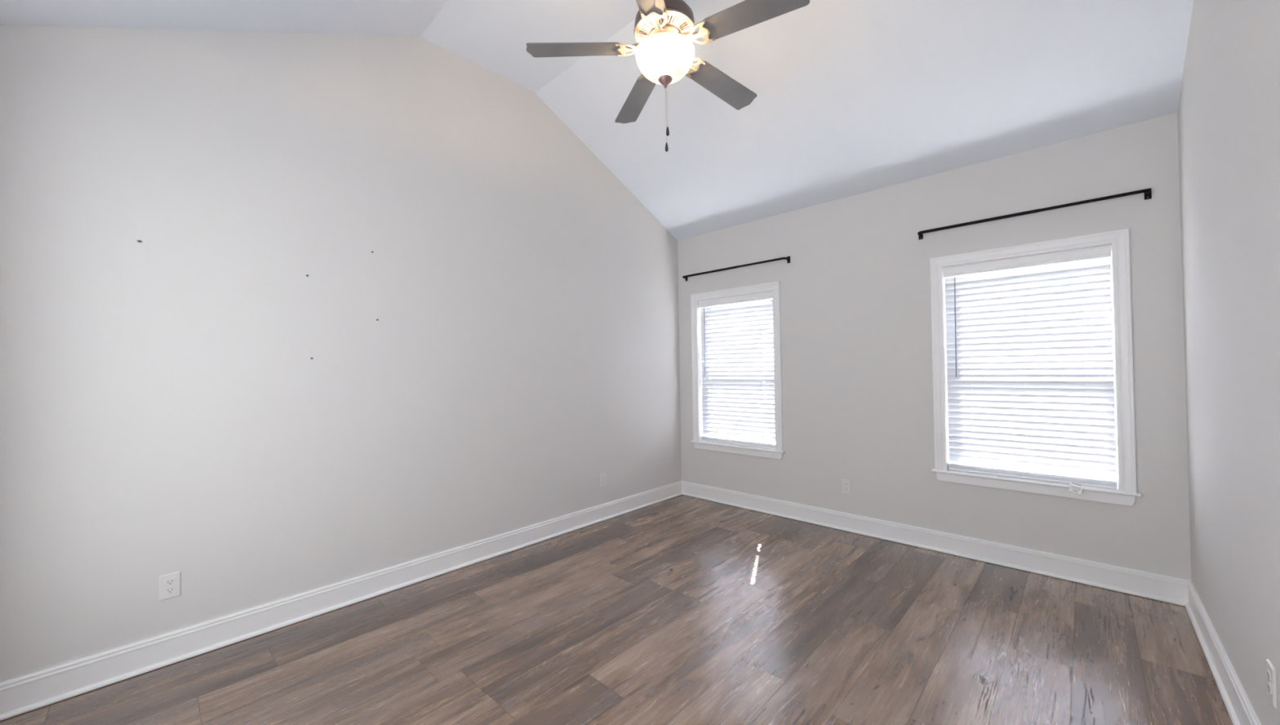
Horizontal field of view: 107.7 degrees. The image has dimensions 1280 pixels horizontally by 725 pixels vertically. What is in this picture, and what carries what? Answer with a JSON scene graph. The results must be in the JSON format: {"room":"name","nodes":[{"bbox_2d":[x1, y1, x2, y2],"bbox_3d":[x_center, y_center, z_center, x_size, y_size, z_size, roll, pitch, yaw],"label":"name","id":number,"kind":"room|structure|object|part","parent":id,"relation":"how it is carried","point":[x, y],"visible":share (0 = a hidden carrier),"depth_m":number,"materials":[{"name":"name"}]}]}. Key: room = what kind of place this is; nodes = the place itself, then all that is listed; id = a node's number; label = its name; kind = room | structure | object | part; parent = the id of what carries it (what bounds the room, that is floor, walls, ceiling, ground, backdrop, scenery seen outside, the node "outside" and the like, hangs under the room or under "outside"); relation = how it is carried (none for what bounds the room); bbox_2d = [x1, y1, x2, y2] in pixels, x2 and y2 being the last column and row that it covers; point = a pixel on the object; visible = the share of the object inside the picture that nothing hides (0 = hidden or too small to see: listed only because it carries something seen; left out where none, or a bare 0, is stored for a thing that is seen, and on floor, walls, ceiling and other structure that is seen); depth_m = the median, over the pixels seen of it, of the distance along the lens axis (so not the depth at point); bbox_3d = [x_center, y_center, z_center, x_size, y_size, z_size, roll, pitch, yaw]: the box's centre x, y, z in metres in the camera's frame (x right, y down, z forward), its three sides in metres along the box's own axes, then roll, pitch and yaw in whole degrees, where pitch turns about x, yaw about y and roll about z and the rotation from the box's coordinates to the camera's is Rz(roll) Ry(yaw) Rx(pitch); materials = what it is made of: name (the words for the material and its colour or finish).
{"room":"empty bedroom","nodes":[
{"label":"empty bedroom","id":0,"kind":"room"},
{"bbox_2d":[0,25,681,682],"bbox_3d":[-1.177,-0.374,3.457,0.150,3.571,4.470,-2,-1,44],"label":"wall","id":1,"kind":"structure","parent":0,"point":[166,408],"depth_m":2.55,"materials":[{"name":"paint"}]},
{"bbox_2d":[159,570,181,600],"bbox_3d":[-2.218,1.055,2.207,0.008,0.116,0.072,-2,-1,44],"label":"wall outlet","id":2,"kind":"object","parent":1,"relation":"attached to","point":[170,584],"visible":1,"depth_m":2.21,"materials":[{"name":"plastic"}]},
{"bbox_2d":[164,578,174,585],"bbox_3d":[-2.216,1.035,2.206,0.003,0.027,0.033,-2,-1,44],"label":"receptacle","id":3,"kind":"object","parent":2,"relation":"attached to","point":[167,581],"depth_m":2.21,"materials":[{"name":"plastic"}]},
{"bbox_2d":[164,586,175,594],"bbox_3d":[-2.216,1.074,2.205,0.003,0.027,0.033,-2,-1,44],"label":"receptacle","id":4,"kind":"object","parent":2,"relation":"attached to","point":[168,590],"depth_m":2.20,"materials":[{"name":"plastic"}]},
{"bbox_2d":[0,480,682,720],"bbox_3d":[-1.084,1.337,3.374,0.029,0.139,4.470,-2,-1,44],"label":"baseboard","id":5,"kind":"structure","parent":1,"relation":"attached to","point":[20,695],"depth_m":2.45,"materials":[{"name":"paint"}]},
{"bbox_2d":[600,472,605,486],"bbox_3d":[-0.330,1.050,4.190,0.008,0.116,0.072,-2,-1,44],"label":"wall outlet","id":6,"kind":"object","parent":1,"relation":"attached to","point":[602,476],"visible":1,"depth_m":4.18,"materials":[{"name":"plastic"}]},
{"bbox_2d":[0,0,1193,240],"bbox_3d":[0.140,-1.790,2.199,3.949,1.134,4.970,-2,-1,44],"label":"ceiling","id":7,"kind":"structure","parent":0,"point":[854,97],"depth_m":2.91,"materials":[{"name":"paint"}]},
{"bbox_2d":[526,0,809,151],"bbox_3d":[0.153,-1.598,2.228,1.246,1.198,1.257,-2,-1,44],"label":"ceiling fan","id":8,"kind":"object","parent":7,"relation":"hanging from","point":[664,30],"visible":1,"depth_m":2.16,"materials":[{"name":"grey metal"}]},
{"bbox_3d":[-0.316,-1.494,2.235,0.457,0.006,0.137,0,10,2],"label":"fan blade","id":9,"kind":"part","parent":8,"relation":"part of","materials":[{"name":"brown wood"}]},
{"bbox_3d":[-0.022,-1.468,2.631,0.137,0.006,0.457,-12,1,-19],"label":"fan blade","id":10,"kind":"part","parent":8,"relation":"part of","materials":[{"name":"brown wood"}]},
{"bbox_3d":[0.000,-1.519,1.804,0.137,0.006,0.457,10,-1,16],"label":"fan blade","id":11,"kind":"part","parent":8,"relation":"part of","materials":[{"name":"brown wood"}]},
{"bbox_2d":[636,12,692,42],"bbox_3d":[0.117,-1.558,2.222,0.268,0.021,0.268,0,-1,-32],"label":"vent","id":12,"kind":"object","parent":8,"relation":"attached to","point":[677,22],"depth_m":2.15,"materials":[{"name":"metal"}]},
{"bbox_3d":[0.119,-1.406,2.220,0.281,0.124,0.281,-2,-1,44],"label":"lamp shade","id":13,"kind":"part","parent":8,"relation":"part of","materials":[{"name":"white glass"}]},
{"bbox_3d":[0.124,-1.167,2.219,0.003,0.284,0.003,-2,-1,44],"label":"pull chain","id":14,"kind":"part","parent":8,"relation":"part of","materials":[{"name":"metal"}]},
{"bbox_3d":[0.126,-1.020,2.217,0.015,0.043,0.015,-1,-1,-19],"label":"pull knob","id":15,"kind":"part","parent":8,"relation":"part of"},
{"bbox_3d":[0.128,-1.206,2.218,0.006,0.206,0.003,-1,-1,-21],"label":"pull chain","id":16,"kind":"part","parent":8,"relation":"part of","materials":[{"name":"metal"}]},
{"bbox_3d":[0.131,-1.095,2.217,0.015,0.043,0.015,-1,-1,17],"label":"pull knob","id":17,"kind":"part","parent":8,"relation":"part of","materials":[{"name":"black metal"}]},
{"bbox_3d":[0.448,-1.474,2.502,0.457,0.006,0.137,3,-14,-40],"label":"fan blade","id":18,"kind":"part","parent":8,"relation":"part of","materials":[{"name":"brown wood"}]},
{"bbox_3d":[0.492,-1.504,2.002,0.457,0.006,0.137,-2,-12,30],"label":"fan blade","id":19,"kind":"part","parent":8,"relation":"part of","materials":[{"name":"brown wood"}]},
{"bbox_2d":[0,494,1232,724],"bbox_3d":[0.192,1.434,2.159,3.849,0.120,4.770,-2,-1,44],"label":"floor","id":20,"kind":"structure","parent":0,"point":[682,609],"depth_m":2.24,"materials":[{"name":"wood"}]},
{"bbox_2d":[677,112,1191,580],"bbox_3d":[1.762,0.000,3.850,3.849,2.737,0.150,-2,-1,44],"label":"wall","id":21,"kind":"structure","parent":0,"point":[855,310],"depth_m":3.44,"materials":[{"name":"paint"}]},
{"bbox_2d":[682,256,790,280],"bbox_3d":[0.881,-0.902,4.525,1.174,0.060,0.082,-2,-1,44],"label":"curtain rod","id":22,"kind":"object","parent":21,"relation":"attached to","point":[788,258],"visible":1,"depth_m":4.43,"materials":[{"name":"black metal"}]},
{"bbox_2d":[690,280,785,459],"bbox_3d":[0.955,0.080,4.593,1.028,1.605,0.185,-2,-1,44],"label":"window","id":23,"kind":"structure","parent":21,"relation":"in","point":[777,453],"depth_m":4.51,"materials":[{"name":"paint"}]},
{"bbox_2d":[697,290,775,448],"bbox_3d":[0.943,0.076,4.581,0.848,1.452,0.064,-2,-1,44],"label":"window blind","id":24,"kind":"object","parent":23,"relation":"attached to","point":[732,388],"visible":0.91,"depth_m":4.56,"materials":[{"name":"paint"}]},
{"bbox_3d":[0.749,0.105,4.774,0.001,1.406,0.031,-2,-1,44],"label":"ladder cord","id":25,"kind":"part","parent":24,"relation":"part of","materials":[{"name":"fabric"}]},
{"bbox_3d":[0.958,0.099,4.575,0.001,1.406,0.031,-2,-1,44],"label":"ladder cord","id":26,"kind":"part","parent":24,"relation":"part of","materials":[{"name":"fabric"}]},
{"bbox_3d":[0.959,0.794,4.577,0.843,0.016,0.050,-2,-1,44],"label":"rail","id":27,"kind":"part","parent":24,"relation":"part of","materials":[{"name":"plastic"}]},
{"bbox_3d":[1.166,0.093,4.377,0.001,1.406,0.031,-2,-1,44],"label":"ladder cord","id":28,"kind":"part","parent":24,"relation":"part of","materials":[{"name":"fabric"}]},
{"bbox_3d":[0.993,0.446,4.622,0.810,0.698,0.026,-2,-1,44],"label":"sash","id":29,"kind":"part","parent":23,"relation":"part of","materials":[{"name":"plastic"}]},
{"bbox_2d":[841,478,851,493],"bbox_3d":[1.685,1.012,3.817,0.072,0.116,0.008,-2,-1,44],"label":"wall outlet","id":30,"kind":"object","parent":21,"relation":"attached to","point":[846,483],"visible":1,"depth_m":3.81,"materials":[{"name":"plastic"}]},
{"bbox_2d":[681,480,1189,605],"bbox_3d":[1.721,1.296,3.769,3.549,0.139,0.029,-2,-1,44],"label":"baseboard","id":31,"kind":"structure","parent":21,"relation":"attached to","point":[1167,588],"depth_m":3.22,"materials":[{"name":"paint"}]},
{"bbox_2d":[917,187,1151,239],"bbox_3d":[2.454,-0.948,3.027,1.164,0.060,0.082,-2,-1,44],"label":"curtain rod","id":32,"kind":"object","parent":21,"relation":"attached to","point":[1148,194],"visible":1,"depth_m":2.93,"materials":[{"name":"black metal"}]},
{"bbox_2d":[929,228,1141,506],"bbox_3d":[2.530,0.037,3.093,1.033,1.605,0.185,-2,-1,44],"label":"window","id":33,"kind":"structure","parent":21,"relation":"in","point":[1126,493],"depth_m":2.88,"materials":[{"name":"paint"}]},
{"bbox_2d":[942,244,1117,488],"bbox_3d":[2.518,0.033,3.081,0.853,1.452,0.064,-2,-1,44],"label":"window blind","id":34,"kind":"object","parent":33,"relation":"attached to","point":[1029,351],"visible":1,"depth_m":3.04,"materials":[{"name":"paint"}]},
{"bbox_3d":[2.323,0.061,3.276,0.001,1.406,0.031,-2,-1,44],"label":"ladder cord","id":35,"kind":"part","parent":34,"relation":"part of","materials":[{"name":"fabric"}]},
{"bbox_3d":[2.533,0.055,3.076,0.001,1.406,0.031,-2,-1,44],"label":"ladder cord","id":36,"kind":"part","parent":34,"relation":"part of","materials":[{"name":"fabric"}]},
{"bbox_3d":[2.534,0.750,3.077,0.848,0.016,0.050,-2,-1,44],"label":"rail","id":37,"kind":"part","parent":34,"relation":"part of","materials":[{"name":"plastic"}]},
{"bbox_3d":[2.744,0.049,2.875,0.001,1.406,0.031,-2,-1,44],"label":"ladder cord","id":38,"kind":"part","parent":34,"relation":"part of","materials":[{"name":"fabric"}]},
{"bbox_3d":[2.568,0.402,3.122,0.815,0.698,0.026,-2,-1,44],"label":"sash","id":39,"kind":"part","parent":33,"relation":"part of","materials":[{"name":"plastic"}]},
{"bbox_3d":[2.572,0.039,3.137,0.869,1.478,0.063,-2,-1,44],"label":"frame","id":40,"kind":"part","parent":33,"relation":"part of","materials":[{"name":"plastic"}]},
{"bbox_2d":[1068,481,1083,493],"bbox_3d":[2.666,0.767,2.861,0.067,0.060,0.051,-2,-1,44],"label":"tag","id":41,"kind":"object","parent":33,"relation":"attached to","point":[1074,487],"visible":1,"depth_m":2.85,"materials":[{"name":"white plastic"}]},
{"bbox_2d":[1177,0,1279,724],"bbox_3d":[1.502,-0.449,0.907,0.150,3.571,4.470,-2,-1,44],"label":"wall","id":42,"kind":"structure","parent":0,"point":[1228,110],"depth_m":1.69,"materials":[{"name":"paint"}]},
{"bbox_2d":[1184,580,1261,724],"bbox_3d":[1.464,1.266,0.947,0.029,0.139,4.470,-2,-1,44],"label":"baseboard","id":43,"kind":"structure","parent":42,"relation":"attached to","point":[1240,709],"depth_m":1.94,"materials":[{"name":"paint"}]},
{"bbox_2d":[1266,658,1276,708],"bbox_3d":[1.936,0.983,1.436,0.008,0.116,0.072,-2,-1,44],"label":"wall outlet","id":44,"kind":"object","parent":42,"relation":"attached to","point":[1271,671],"visible":1,"depth_m":1.42,"materials":[{"name":"plastic"}]},
{"bbox_2d":[1266,669,1271,681],"bbox_3d":[1.934,0.963,1.438,0.003,0.027,0.033,-2,-1,44],"label":"receptacle","id":45,"kind":"object","parent":44,"relation":"attached to","point":[1268,671],"depth_m":1.43,"materials":[{"name":"plastic"}]},
{"bbox_2d":[1266,682,1271,694],"bbox_3d":[1.935,1.002,1.437,0.003,0.027,0.033,-2,-1,44],"label":"receptacle","id":46,"kind":"object","parent":44,"relation":"attached to","point":[1268,684],"depth_m":1.44,"materials":[{"name":"plastic"}]}
]}

